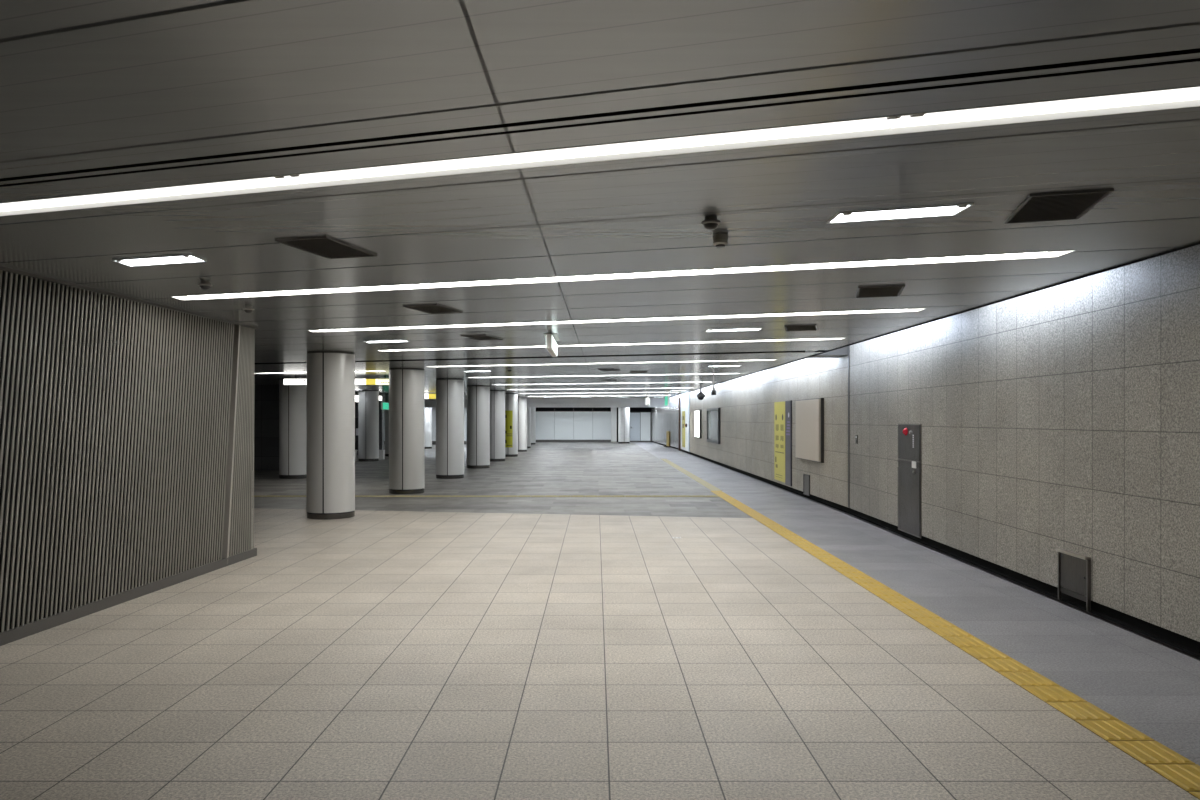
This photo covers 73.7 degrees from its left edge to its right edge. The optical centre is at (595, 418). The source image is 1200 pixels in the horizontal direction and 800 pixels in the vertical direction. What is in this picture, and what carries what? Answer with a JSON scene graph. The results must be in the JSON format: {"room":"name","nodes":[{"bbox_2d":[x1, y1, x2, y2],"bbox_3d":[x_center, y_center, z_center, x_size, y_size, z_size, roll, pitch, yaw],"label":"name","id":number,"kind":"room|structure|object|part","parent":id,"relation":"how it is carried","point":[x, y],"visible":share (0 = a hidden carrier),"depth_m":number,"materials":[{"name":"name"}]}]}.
{"room":"subway station concourse","nodes":[
{"label":"subway station concourse","id":0,"kind":"room"},
{"bbox_2d":[0,270,253,632],"bbox_3d":[-4.622,0.268,4.328,0.411,2.765,10.699,0,0,3],"label":"wall","id":1,"kind":"structure","parent":0,"point":[127,426],"depth_m":7.05,"materials":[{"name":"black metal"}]},
{"bbox_2d":[0,548,256,645],"bbox_3d":[-4.431,1.605,4.335,0.032,0.090,10.691,0,0,3],"label":"baseboard","id":2,"kind":"structure","parent":1,"relation":"attached to","point":[6,637],"depth_m":7.03,"materials":[{"name":"grey"}]},
{"bbox_2d":[0,266,257,328],"bbox_3d":[-4.431,-1.101,4.345,0.032,0.029,10.711,0,0,3],"label":"trim","id":3,"kind":"structure","parent":1,"relation":"attached to","point":[14,271],"depth_m":7.05,"materials":[{"name":"grey metal"}]},
{"bbox_2d":[251,384,278,470],"bbox_3d":[-11.675,0.268,25.900,4.650,2.764,0.600,0,0,0],"label":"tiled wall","id":4,"kind":"structure","parent":0,"point":[266,396],"depth_m":25.60,"materials":[{"name":"tile"}]},
{"bbox_2d":[355,395,383,449],"bbox_3d":[-11.950,0.268,37.200,4.100,2.764,0.400,0,0,0],"label":"wall","id":5,"kind":"structure","parent":0,"point":[381,412],"depth_m":37.00,"materials":[{"name":"tile"}]},
{"bbox_2d":[384,407,466,443],"bbox_3d":[-9.300,0.401,52.100,9.400,2.498,0.400,0,0,0],"label":"wall","id":6,"kind":"structure","parent":0,"point":[433,408],"depth_m":51.99,"materials":[{"name":"white"}]},
{"bbox_2d":[384,395,678,406],"bbox_3d":[-4.800,-1.085,42.635,18.400,0.930,0.330,0,0,0],"label":"wall","id":7,"kind":"structure","parent":0,"point":[531,402],"depth_m":42.50,"materials":[{"name":"white paint"}]},
{"bbox_2d":[536,407,651,441],"bbox_3d":[-4.550,0.401,57.350,18.900,2.498,0.300,0,0,0],"label":"wall","id":8,"kind":"structure","parent":0,"point":[632,409],"depth_m":57.20,"materials":[{"name":"black"}]},
{"bbox_2d":[536,407,610,441],"bbox_3d":[-1.595,0.405,57.100,5.490,2.490,0.100,0,0,0],"label":"roller shutter","id":9,"kind":"object","parent":8,"relation":"attached to","point":[570,426],"visible":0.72,"depth_m":57.08,"materials":[{"name":"white metal"}]},
{"bbox_3d":[-3.643,0.485,57.110,1.353,1.990,0.080,0,0,0],"label":"panel","id":10,"kind":"part","parent":9,"relation":"part of","materials":[{"name":"white metal"}]},
{"bbox_3d":[-2.279,0.485,57.110,1.353,1.990,0.080,0,0,0],"label":"panel","id":11,"kind":"part","parent":9,"relation":"part of","materials":[{"name":"white metal"}]},
{"bbox_3d":[-1.595,-0.532,57.108,5.490,0.035,0.085,0,0,0],"label":"head rail","id":12,"kind":"part","parent":9,"relation":"part of","materials":[{"name":"black metal"}]},
{"bbox_3d":[-1.595,1.567,57.100,5.490,0.165,0.100,0,0,0],"label":"rail","id":13,"kind":"part","parent":9,"relation":"part of","materials":[{"name":"grey metal"}]},
{"bbox_3d":[-0.913,0.485,57.110,1.353,1.990,0.080,0,0,0],"label":"panel","id":14,"kind":"part","parent":9,"relation":"part of","materials":[{"name":"white metal"}]},
{"bbox_3d":[0.452,0.485,57.110,1.353,1.990,0.080,0,0,0],"label":"panel","id":15,"kind":"part","parent":9,"relation":"part of","materials":[{"name":"white metal"}]},
{"bbox_2d":[611,407,616,442],"bbox_3d":[1.250,0.401,56.200,0.400,2.498,0.400,0,0,0],"label":"pilaster","id":16,"kind":"object","parent":8,"relation":"attached to","point":[613,409],"visible":0.89,"depth_m":56.00,"materials":[{"name":"grey ceramic"}]},
{"bbox_2d":[630,412,650,441],"bbox_3d":[3.150,0.570,57.089,1.580,2.160,0.122,0,0,0],"label":"door","id":17,"kind":"structure","parent":8,"relation":"in","point":[645,416],"depth_m":57.08,"materials":[{"name":"grey metal"}]},
{"bbox_3d":[3.530,0.540,57.105,0.700,2.020,0.090,0,0,0],"label":"panel","id":18,"kind":"part","parent":17,"relation":"part of","materials":[{"name":"white metal"}]},
{"bbox_2d":[0,0,1199,397],"bbox_3d":[-5.095,-1.196,23.202,17.810,0.160,56.576,0,0,0],"label":"ceiling","id":19,"kind":"structure","parent":0,"point":[97,96],"depth_m":3.45,"materials":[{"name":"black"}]},
{"bbox_2d":[112,254,206,266],"bbox_3d":[-3.060,-1.109,5.610,0.731,0.014,0.215,0,0,16],"label":"recessed light","id":20,"kind":"object","parent":19,"relation":"in","point":[185,258],"visible":1,"depth_m":5.61,"materials":[{"name":"grey plastic"}]},
{"bbox_2d":[121,256,201,265],"bbox_3d":[-3.060,-1.113,5.610,0.700,0.004,0.192,0,0,16],"label":"diffuser","id":21,"kind":"object","parent":20,"relation":"attached to","point":[155,260],"depth_m":5.61,"materials":[{"name":"white plastic"}]},
{"bbox_2d":[198,280,211,289],"bbox_3d":[-3.160,-1.081,6.470,0.104,0.070,0.104,0,0,0],"label":"detector","id":22,"kind":"object","parent":19,"relation":"attached to","point":[205,285],"visible":1,"depth_m":6.44,"materials":[{"name":"grey plastic"}]},
{"bbox_2d":[243,306,253,312],"bbox_3d":[-3.430,-1.081,7.900,0.104,0.070,0.104,0,0,0],"label":"detector","id":23,"kind":"object","parent":19,"relation":"attached to","point":[248,309],"visible":1,"depth_m":7.87,"materials":[{"name":"grey plastic"}]},
{"bbox_2d":[284,375,306,384],"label":"direction sign","id":24,"kind":"object","parent":19,"relation":"hanging from","point":[287,381],"depth_m":20.43,"materials":[{"name":"grey plastic"}]},
{"bbox_2d":[254,371,377,373],"bbox_3d":[-6.650,-1.163,19.095,3.697,0.097,0.202,0,0,16],"label":"light bar","id":25,"kind":"object","parent":19,"relation":"attached to","point":[355,371],"visible":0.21,"depth_m":19.29,"materials":[{"name":"white paint"}]},
{"bbox_2d":[275,236,376,258],"bbox_3d":[-1.740,-1.110,5.200,0.370,0.012,0.580,0,0,16],"label":"ceiling vent","id":26,"kind":"object","parent":19,"relation":"in","point":[323,246],"visible":1,"depth_m":5.17,"materials":[{"name":"grey metal"}]},
{"bbox_2d":[355,375,388,384],"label":"direction sign","id":27,"kind":"object","parent":19,"relation":"hanging from","point":[358,381],"depth_m":20.43,"materials":[{"name":"grey plastic"}]},
{"bbox_2d":[381,393,388,409],"bbox_3d":[-9.050,-0.758,34.300,0.180,0.716,1.000,0,0,0],"label":"exit sign","id":28,"kind":"object","parent":19,"relation":"hanging from","point":[384,405],"visible":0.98,"depth_m":34.24,"materials":[{"name":"white paint"}]},
{"bbox_2d":[363,340,408,342],"bbox_3d":[-3.000,-1.109,11.450,0.731,0.014,0.215,0,0,16],"label":"recessed light","id":29,"kind":"object","parent":19,"relation":"in","point":[377,341],"visible":1,"depth_m":11.47,"materials":[{"name":"grey plastic"}]},
{"bbox_2d":[425,394,435,398],"bbox_3d":[-6.600,-0.983,33.996,1.800,0.265,0.128,0,0,0],"label":"direction sign","id":30,"kind":"object","parent":19,"relation":"hanging from","point":[427,396],"visible":0.11,"depth_m":33.93,"materials":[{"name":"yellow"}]},
{"bbox_2d":[403,304,462,313],"bbox_3d":[-1.640,-1.110,8.080,0.370,0.012,0.580,0,0,16],"label":"ceiling vent","id":31,"kind":"object","parent":19,"relation":"in","point":[427,308],"visible":1,"depth_m":8.04,"materials":[{"name":"grey metal"}]},
{"bbox_2d":[408,305,457,312],"bbox_3d":[-1.640,-1.111,8.080,0.326,0.010,0.536,0,0,16],"label":"grille","id":32,"kind":"object","parent":31,"relation":"attached to","point":[423,308],"depth_m":8.04,"materials":[{"name":"grey metal"}]},
{"bbox_2d":[461,335,502,339],"bbox_3d":[-1.550,-1.110,10.900,0.370,0.012,0.580,0,0,16],"label":"ceiling vent","id":33,"kind":"object","parent":19,"relation":"in","point":[476,337],"visible":1,"depth_m":10.87,"materials":[{"name":"grey metal"}]},
{"bbox_2d":[464,336,497,339],"bbox_3d":[-1.550,-1.111,10.900,0.326,0.010,0.536,0,0,16],"label":"grille","id":34,"kind":"object","parent":33,"relation":"attached to","point":[471,337],"depth_m":10.88,"materials":[{"name":"grey metal"}]},
{"bbox_2d":[543,333,559,356],"bbox_3d":[-0.600,-1.008,10.900,0.180,0.216,1.350,0,0,0],"label":"exit sign","id":35,"kind":"object","parent":19,"relation":"hanging from","point":[551,338],"visible":1,"depth_m":10.51,"materials":[{"name":"white paint"}]},
{"bbox_2d":[518,392,643,393],"bbox_3d":[0.110,-1.163,34.069,7.357,0.097,0.202,0,0,16],"label":"light bar","id":36,"kind":"object","parent":19,"relation":"attached to","point":[621,392],"visible":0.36,"depth_m":33.80,"materials":[{"name":"white paint"}]},
{"bbox_2d":[525,388,642,389],"bbox_3d":[0.110,-1.163,29.569,7.357,0.097,0.202,0,0,16],"label":"light bar","id":37,"kind":"object","parent":19,"relation":"attached to","point":[617,388],"visible":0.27,"depth_m":29.41,"materials":[{"name":"white paint"}]},
{"bbox_2d":[500,382,686,384],"bbox_3d":[0.110,-1.163,25.069,7.357,0.097,0.202,0,0,16],"label":"light bar","id":38,"kind":"object","parent":19,"relation":"attached to","point":[657,382],"visible":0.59,"depth_m":25.17,"materials":[{"name":"white paint"}]},
{"bbox_2d":[0,86,1199,215],"bbox_3d":[-0.140,-1.163,3.400,8.085,0.097,0.202,0,0,16],"label":"light bar","id":39,"kind":"object","parent":19,"relation":"attached to","point":[1184,97],"visible":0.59,"depth_m":3.33,"materials":[{"name":"glowing white light diffuser"}]},
{"bbox_2d":[426,359,776,366],"bbox_3d":[-0.110,-1.163,16.081,7.336,0.097,0.202,0,0,16],"label":"light bar","id":40,"kind":"object","parent":19,"relation":"attached to","point":[772,359],"visible":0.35,"depth_m":16.08,"materials":[{"name":"white paint"}]},
{"bbox_2d":[468,373,743,377],"bbox_3d":[0.090,-1.163,20.574,7.399,0.097,0.202,0,0,16],"label":"light bar","id":41,"kind":"object","parent":19,"relation":"attached to","point":[721,373],"visible":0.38,"depth_m":20.57,"materials":[{"name":"white paint"}]},
{"bbox_2d":[598,369,619,370],"bbox_3d":[0.300,-1.110,18.070,0.370,0.012,0.580,0,0,16],"label":"ceiling vent","id":42,"kind":"object","parent":19,"relation":"in","point":[598,369],"visible":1,"depth_m":17.96,"materials":[{"name":"grey metal"}]},
{"bbox_2d":[378,338,843,350],"bbox_3d":[-0.060,-1.163,12.087,7.316,0.097,0.202,0,0,16],"label":"light bar","id":43,"kind":"object","parent":19,"relation":"attached to","point":[817,338],"visible":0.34,"depth_m":12.00,"materials":[{"name":"glowing white light diffuser"}]},
{"bbox_2d":[308,308,925,331],"bbox_3d":[-0.150,-1.163,9.173,7.295,0.097,0.202,0,0,16],"label":"light bar","id":44,"kind":"object","parent":19,"relation":"attached to","point":[896,310],"visible":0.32,"depth_m":9.09,"materials":[{"name":"glowing white light diffuser"}]},
{"bbox_2d":[173,250,1074,299],"bbox_3d":[-0.355,-1.163,6.401,7.388,0.097,0.202,0,0,16],"label":"light bar","id":45,"kind":"object","parent":19,"relation":"attached to","point":[1052,253],"visible":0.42,"depth_m":6.23,"materials":[{"name":"glowing white light diffuser"}]},
{"bbox_2d":[629,371,647,372],"bbox_3d":[1.000,-1.110,18.900,0.400,0.010,0.660,0,0,0],"label":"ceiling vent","id":46,"kind":"object","parent":19,"relation":"attached to","point":[630,371],"visible":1,"depth_m":18.66,"materials":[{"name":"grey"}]},
{"bbox_2d":[645,389,649,404],"bbox_3d":[1.930,-0.818,30.000,0.180,0.596,1.300,0,0,0],"label":"exit sign","id":47,"kind":"object","parent":19,"relation":"hanging from","point":[647,399],"visible":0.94,"depth_m":29.92,"materials":[{"name":"white paint"}]},
{"bbox_2d":[665,389,669,405],"bbox_3d":[2.720,-0.813,30.600,0.180,0.606,1.200,0,0,0],"label":"exit sign","id":48,"kind":"object","parent":19,"relation":"hanging from","point":[667,398],"visible":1,"depth_m":30.18,"materials":[{"name":"green plastic"}]},
{"bbox_2d":[696,383,704,399],"bbox_3d":[3.250,-0.853,24.800,0.270,0.534,0.270,0,0,0],"label":"security camera","id":49,"kind":"object","parent":19,"relation":"hanging from","point":[700,395],"visible":0.96,"depth_m":24.73,"materials":[{"name":"grey plastic"}]},
{"bbox_2d":[701,216,719,229],"bbox_3d":[0.635,-1.081,4.420,0.104,0.070,0.104,0,0,0],"label":"detector","id":50,"kind":"object","parent":19,"relation":"attached to","point":[710,222],"visible":1,"depth_m":4.39,"materials":[{"name":"grey plastic"}]},
{"bbox_2d":[711,367,715,394],"bbox_3d":[2.530,-0.818,17.188,0.090,0.604,0.205,0,0,0],"label":"security camera","id":51,"kind":"object","parent":19,"relation":"hanging from","point":[713,391],"visible":0.98,"depth_m":17.19,"materials":[{"name":"grey"}]},
{"bbox_2d":[713,233,727,247],"bbox_3d":[0.755,-1.079,4.850,0.092,0.074,0.092,0,0,0],"label":"security camera","id":52,"kind":"object","parent":19,"relation":"attached to","point":[720,240],"visible":1,"depth_m":4.82,"materials":[{"name":"grey plastic"}]},
{"bbox_2d":[708,365,741,366],"bbox_3d":[2.700,-1.109,16.800,0.731,0.014,0.215,0,0,16],"label":"recessed light","id":53,"kind":"object","parent":19,"relation":"in","point":[727,365],"visible":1,"depth_m":16.87,"materials":[{"name":"grey plastic"}]},
{"bbox_2d":[705,328,761,331],"bbox_3d":[1.710,-1.109,9.970,0.731,0.014,0.215,0,0,16],"label":"recessed light","id":54,"kind":"object","parent":19,"relation":"in","point":[734,329],"visible":1,"depth_m":9.93,"materials":[{"name":"grey plastic"}]},
{"bbox_2d":[708,328,760,330],"bbox_3d":[1.710,-1.113,9.970,0.700,0.004,0.192,0,0,16],"label":"diffuser","id":55,"kind":"object","parent":54,"relation":"attached to","point":[735,329],"depth_m":9.93,"materials":[{"name":"white plastic"}]},
{"bbox_2d":[784,324,816,330],"bbox_3d":[2.500,-1.110,9.750,0.370,0.012,0.580,0,0,16],"label":"ceiling vent","id":56,"kind":"object","parent":19,"relation":"in","point":[811,327],"visible":1,"depth_m":9.69,"materials":[{"name":"grey metal"}]},
{"bbox_2d":[856,285,904,297],"bbox_3d":[2.470,-1.110,6.980,0.370,0.012,0.580,0,0,16],"label":"ceiling vent","id":57,"kind":"object","parent":19,"relation":"in","point":[891,290],"visible":1,"depth_m":6.95,"materials":[{"name":"grey metal"}]},
{"bbox_2d":[858,287,900,296],"bbox_3d":[2.470,-1.111,6.980,0.326,0.010,0.536,0,0,16],"label":"grille","id":58,"kind":"object","parent":57,"relation":"attached to","point":[864,291],"depth_m":6.96,"materials":[{"name":"grey metal"}]},
{"bbox_2d":[827,203,973,223],"bbox_3d":[1.630,-1.109,4.330,0.731,0.014,0.215,0,0,16],"label":"recessed light","id":59,"kind":"object","parent":19,"relation":"in","point":[950,209],"visible":1,"depth_m":4.33,"materials":[{"name":"white paint"}]},
{"bbox_2d":[1004,188,1113,223],"bbox_3d":[2.410,-1.110,4.200,0.370,0.012,0.580,0,0,16],"label":"ceiling vent","id":60,"kind":"object","parent":19,"relation":"in","point":[1058,206],"visible":1,"depth_m":4.17,"materials":[{"name":"grey metal"}]},
{"bbox_2d":[0,442,1199,799],"bbox_3d":[-4.650,1.650,27.250,18.700,0.001,60.500,0,0,0],"label":"floor","id":61,"kind":"structure","parent":0,"point":[400,648],"depth_m":5.31,"materials":[{"name":"beige tile"}]},
{"bbox_2d":[279,379,306,478],"bbox_3d":[-8.456,0.268,22.400,0.776,2.764,0.776,0,0,0],"label":"round column","id":62,"kind":"structure","parent":61,"relation":"on","point":[292,398],"depth_m":22.06,"materials":[{"name":"grey metal"}]},
{"bbox_2d":[307,351,354,519],"bbox_3d":[-4.472,0.268,13.500,0.776,2.764,0.776,0,0,0],"label":"round column","id":63,"kind":"structure","parent":61,"relation":"on","point":[330,374],"depth_m":13.16,"materials":[{"name":"grey metal"}]},
{"bbox_2d":[355,418,357,454],"bbox_3d":[-10.300,0.800,34.200,1.000,1.700,0.500,0,0,0],"label":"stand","id":64,"kind":"object","parent":61,"relation":"on","point":[356,419],"visible":0.06,"depth_m":34.16,"materials":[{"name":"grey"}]},
{"bbox_2d":[358,390,378,461],"bbox_3d":[-8.921,0.268,31.400,0.776,2.764,0.776,0,0,0],"label":"round column","id":65,"kind":"structure","parent":61,"relation":"on","point":[368,400],"depth_m":31.07,"materials":[{"name":"grey metal"}]},
{"bbox_2d":[379,450,384,459],"bbox_3d":[-8.750,1.455,32.600,0.250,0.390,0.250,0,0,0],"label":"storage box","id":66,"kind":"object","parent":61,"relation":"on","point":[381,452],"visible":0.76,"depth_m":32.48,"materials":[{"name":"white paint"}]},
{"bbox_2d":[385,394,388,455],"bbox_3d":[-8.989,0.268,35.600,0.776,2.764,0.776,0,0,0],"label":"round column","id":67,"kind":"structure","parent":61,"relation":"on","point":[386,411],"depth_m":35.27,"materials":[{"name":"grey metal"}]},
{"bbox_2d":[389,368,424,493],"bbox_3d":[-4.233,0.268,17.900,0.776,2.764,0.776,0,0,0],"label":"round column","id":68,"kind":"structure","parent":61,"relation":"on","point":[406,385],"depth_m":17.56,"materials":[{"name":"grey metal"}]},
{"bbox_2d":[425,407,431,448],"bbox_3d":[-9.555,0.401,44.700,0.776,2.498,0.776,0,0,0],"label":"round column","id":69,"kind":"structure","parent":61,"relation":"on","point":[428,410],"depth_m":44.41,"materials":[{"name":"grey metal"}]},
{"bbox_2d":[436,379,463,478],"bbox_3d":[-4.088,0.268,22.400,0.776,2.764,0.776,0,0,0],"label":"round column","id":70,"kind":"structure","parent":61,"relation":"on","point":[449,392],"depth_m":22.06,"materials":[{"name":"grey metal"}]},
{"bbox_2d":[467,386,489,468],"bbox_3d":[-3.972,0.268,27.000,0.776,2.764,0.776,0,0,0],"label":"round column","id":71,"kind":"structure","parent":61,"relation":"on","point":[478,397],"depth_m":26.66,"materials":[{"name":"grey metal"}]},
{"bbox_2d":[252,495,718,496],"bbox_3d":[-3.945,1.644,17.050,13.110,0.010,0.300,0,0,0],"label":"tactile paving","id":72,"kind":"object","parent":61,"relation":"on","point":[252,495],"visible":0.66,"depth_m":17.00,"materials":[{"name":"beige"}]},
{"bbox_2d":[490,390,504,461],"bbox_3d":[-3.949,0.268,31.400,0.776,2.764,0.776,0,0,0],"label":"round column","id":73,"kind":"structure","parent":61,"relation":"on","point":[497,397],"depth_m":31.04,"materials":[{"name":"grey metal"}]},
{"bbox_2d":[505,393,517,456],"bbox_3d":[-3.828,0.268,35.200,0.776,2.764,0.776,0,0,0],"label":"round column","id":74,"kind":"structure","parent":61,"relation":"on","point":[511,399],"depth_m":34.89,"materials":[{"name":"grey metal"}]},
{"bbox_2d":[505,410,512,447],"bbox_3d":[-3.801,0.435,34.827,0.333,1.610,0.043,0,0,-4],"label":"sign","id":75,"kind":"object","parent":74,"relation":"attached to","point":[508,413],"visible":0.95,"depth_m":34.81,"materials":[{"name":"yellow plastic"}]},
{"bbox_2d":[518,397,526,451],"bbox_3d":[-3.887,0.268,40.600,0.776,2.764,0.776,0,0,0],"label":"round column","id":76,"kind":"structure","parent":61,"relation":"on","point":[522,401],"depth_m":40.26,"materials":[{"name":"grey metal"}]},
{"bbox_2d":[527,407,530,447],"bbox_3d":[-4.074,0.401,45.200,0.776,2.498,0.776,0,0,0],"label":"round column","id":77,"kind":"structure","parent":61,"relation":"on","point":[528,408],"depth_m":44.97,"materials":[{"name":"grey metal"}]},
{"bbox_2d":[531,407,535,444],"bbox_3d":[-4.316,0.401,52.000,0.776,2.498,0.776,0,0,0],"label":"round column","id":78,"kind":"structure","parent":61,"relation":"on","point":[533,409],"depth_m":51.73,"materials":[{"name":"grey metal"}]},
{"bbox_2d":[618,407,629,442],"bbox_3d":[1.901,0.401,54.300,0.776,2.498,0.776,0,0,0],"label":"round column","id":79,"kind":"structure","parent":61,"relation":"on","point":[623,412],"depth_m":53.97,"materials":[{"name":"grey metal"}]},
{"bbox_2d":[664,431,669,446],"bbox_3d":[4.157,1.190,47.096,0.240,0.920,1.100,0,0,-2],"label":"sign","id":80,"kind":"object","parent":61,"relation":"on","point":[667,431],"visible":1,"depth_m":46.69,"materials":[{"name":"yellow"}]},
{"bbox_2d":[661,459,721,490],"bbox_3d":[2.777,1.644,25.725,0.245,0.010,14.790,0,0,0],"label":"tactile paving","id":81,"kind":"object","parent":61,"relation":"on","point":[709,486],"visible":1,"depth_m":22.48,"materials":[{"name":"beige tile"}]},
{"bbox_2d":[711,491,1199,799],"bbox_3d":[2.739,1.644,9.953,0.247,0.010,16.740,0,0,0],"label":"tactile paving","id":82,"kind":"object","parent":61,"relation":"on","point":[1181,771],"visible":1,"depth_m":5.01,"materials":[{"name":"yellow tile"}]},
{"bbox_2d":[651,407,677,447],"bbox_3d":[4.335,0.361,49.850,0.770,2.418,14.700,0,0,0],"label":"wall","id":83,"kind":"structure","parent":0,"point":[663,419],"depth_m":49.23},
{"bbox_2d":[652,441,1199,660],"bbox_3d":[4.345,1.600,27.100,0.750,0.100,60.200,0,0,0],"label":"baseboard","id":84,"kind":"structure","parent":83,"relation":"attached to","point":[1169,635],"depth_m":8.09,"materials":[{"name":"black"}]},
{"bbox_2d":[679,355,847,506],"bbox_3d":[4.560,0.001,28.235,0.320,3.098,28.530,0,0,0],"label":"wall","id":85,"kind":"structure","parent":0,"point":[745,403],"depth_m":20.04,"materials":[{"name":"tile"}]},
{"bbox_2d":[678,398,680,450],"bbox_3d":[4.365,0.268,41.725,0.110,2.764,0.250,0,0,0],"label":"trim","id":86,"kind":"structure","parent":85,"relation":"attached to","point":[679,399],"depth_m":41.59,"materials":[{"name":"brown"}]},
{"bbox_2d":[682,411,684,446],"bbox_3d":[4.384,0.500,40.050,0.030,1.800,1.100,0,0,0],"label":"sign","id":87,"kind":"object","parent":85,"relation":"attached to","point":[683,412],"visible":1,"depth_m":39.95,"materials":[{"name":"yellow plastic"}]},
{"bbox_2d":[688,392,689,451],"bbox_3d":[4.402,0.005,37.950,0.034,3.090,0.500,0,0,0],"label":"trim","id":88,"kind":"structure","parent":85,"relation":"attached to","point":[688,392],"depth_m":37.81,"materials":[{"name":"grey"}]},
{"bbox_2d":[695,410,701,437],"bbox_3d":[4.373,0.210,34.300,0.106,1.200,1.640,0,0,0],"label":"poster","id":89,"kind":"object","parent":85,"relation":"attached to","point":[698,413],"visible":1,"depth_m":33.72,"materials":[{"name":"white paper"}]},
{"bbox_2d":[707,408,719,443],"bbox_3d":[4.380,0.245,29.900,0.079,1.290,3.000,0,0,0],"label":"case","id":90,"kind":"object","parent":85,"relation":"attached to","point":[713,414],"visible":1,"depth_m":29.76,"materials":[{"name":"grey"}]},
{"bbox_3d":[4.385,0.235,29.900,0.030,1.110,2.800,0,0,0],"label":"panel","id":91,"kind":"part","parent":90,"relation":"part of","materials":[{"name":"grey"}]},
{"bbox_2d":[774,401,784,482],"bbox_3d":[4.404,0.535,19.135,0.030,1.890,1.107,0,0,0],"label":"sign","id":92,"kind":"object","parent":85,"relation":"attached to","point":[779,407],"visible":1,"depth_m":19.14,"materials":[{"name":"yellow plastic"}]},
{"bbox_2d":[785,400,791,485],"bbox_3d":[4.404,0.550,18.301,0.030,1.940,0.521,0,0,0],"label":"sign","id":93,"kind":"object","parent":85,"relation":"attached to","point":[788,404],"visible":1,"depth_m":18.24,"materials":[{"name":"grey metal"}]},
{"bbox_2d":[803,474,809,495],"bbox_3d":[4.410,1.375,16.750,0.019,0.430,0.460,0,0,0],"label":"air vent","id":94,"kind":"object","parent":85,"relation":"in","point":[806,478],"visible":1,"depth_m":16.74,"materials":[{"name":"grey metal"}]},
{"bbox_2d":[804,476,808,493],"bbox_3d":[4.409,1.377,16.750,0.010,0.345,0.400,0,0,0],"label":"grille","id":95,"kind":"object","parent":94,"relation":"attached to","point":[806,478],"depth_m":16.75,"materials":[{"name":"grey metal"}]},
{"bbox_2d":[796,398,823,462],"bbox_3d":[4.370,0.220,16.425,0.099,1.260,1.850,0,0,0],"label":"board","id":96,"kind":"object","parent":85,"relation":"attached to","point":[809,412],"visible":1,"depth_m":16.11,"materials":[{"name":"beige"}]},
{"bbox_2d":[808,346,847,357],"bbox_3d":[3.988,-1.332,14.300,0.855,0.432,0.640,0,0,0],"label":"trim","id":97,"kind":"structure","parent":85,"relation":"attached to","point":[841,352],"depth_m":13.98,"materials":[{"name":"grey metal"}]},
{"bbox_2d":[848,346,849,507],"bbox_3d":[4.418,0.005,13.970,0.025,3.090,0.060,0,0,0],"label":"trim","id":98,"kind":"structure","parent":85,"relation":"attached to","point":[848,346],"depth_m":13.95,"materials":[{"name":"grey metal"}]},
{"bbox_2d":[850,244,1199,641],"bbox_3d":[4.346,0.001,5.475,0.300,3.098,16.964,0,0,2],"label":"wall","id":99,"kind":"structure","parent":0,"point":[1066,416],"depth_m":7.31,"materials":[{"name":"tile"}]},
{"bbox_2d":[897,424,920,537],"bbox_3d":[4.309,0.828,11.082,0.067,1.525,0.870,0,0,1],"label":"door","id":100,"kind":"structure","parent":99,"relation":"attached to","point":[909,435],"depth_m":11.04,"materials":[{"name":"grey metal"}]},
{"bbox_2d":[902,428,907,434],"bbox_3d":[4.303,0.175,11.162,0.052,0.110,0.110,0,0,2],"label":"lamp","id":101,"kind":"object","parent":100,"relation":"attached to","point":[905,431],"depth_m":11.13,"materials":[{"name":"red plastic"}]},
{"bbox_3d":[4.331,0.323,11.081,0.008,0.485,0.830,0,0,2],"label":"panel","id":102,"kind":"part","parent":100,"relation":"part of","materials":[{"name":"grey metal"}]},
{"bbox_3d":[4.331,1.077,11.081,0.008,0.985,0.830,0,0,2],"label":"door","id":103,"kind":"part","parent":100,"relation":"part of","materials":[{"name":"grey metal"}]},
{"bbox_2d":[673,242,1199,396],"bbox_3d":[3.806,-1.127,19.500,0.016,0.047,46.000,0,0,0],"label":"trim","id":104,"kind":"structure","parent":99,"relation":"attached to","point":[1197,243],"depth_m":7.09,"materials":[{"name":"black metal"}]},
{"bbox_2d":[1056,548,1090,611],"bbox_3d":[4.212,1.413,7.070,0.049,0.466,0.462,0,0,2],"label":"panel","id":105,"kind":"object","parent":99,"relation":"attached to","point":[1074,569],"visible":1,"depth_m":7.04,"materials":[{"name":"grey metal"}]},
{"bbox_3d":[4.228,1.418,7.293,0.029,0.456,0.016,0,0,2],"label":"frame","id":106,"kind":"part","parent":105,"relation":"part of","materials":[{"name":"grey metal"}]},
{"bbox_3d":[4.229,1.552,7.070,0.015,0.045,0.428,0,0,2],"label":"sill","id":107,"kind":"part","parent":105,"relation":"part of","materials":[{"name":"grey metal"}]},
{"bbox_3d":[4.228,1.367,7.070,0.016,0.305,0.426,0,0,2],"label":"door","id":108,"kind":"part","parent":105,"relation":"part of","materials":[{"name":"grey metal"}]},
{"bbox_3d":[4.216,1.418,6.847,0.029,0.456,0.016,0,0,2],"label":"frame","id":109,"kind":"part","parent":105,"relation":"part of","materials":[{"name":"grey metal"}]}
]}

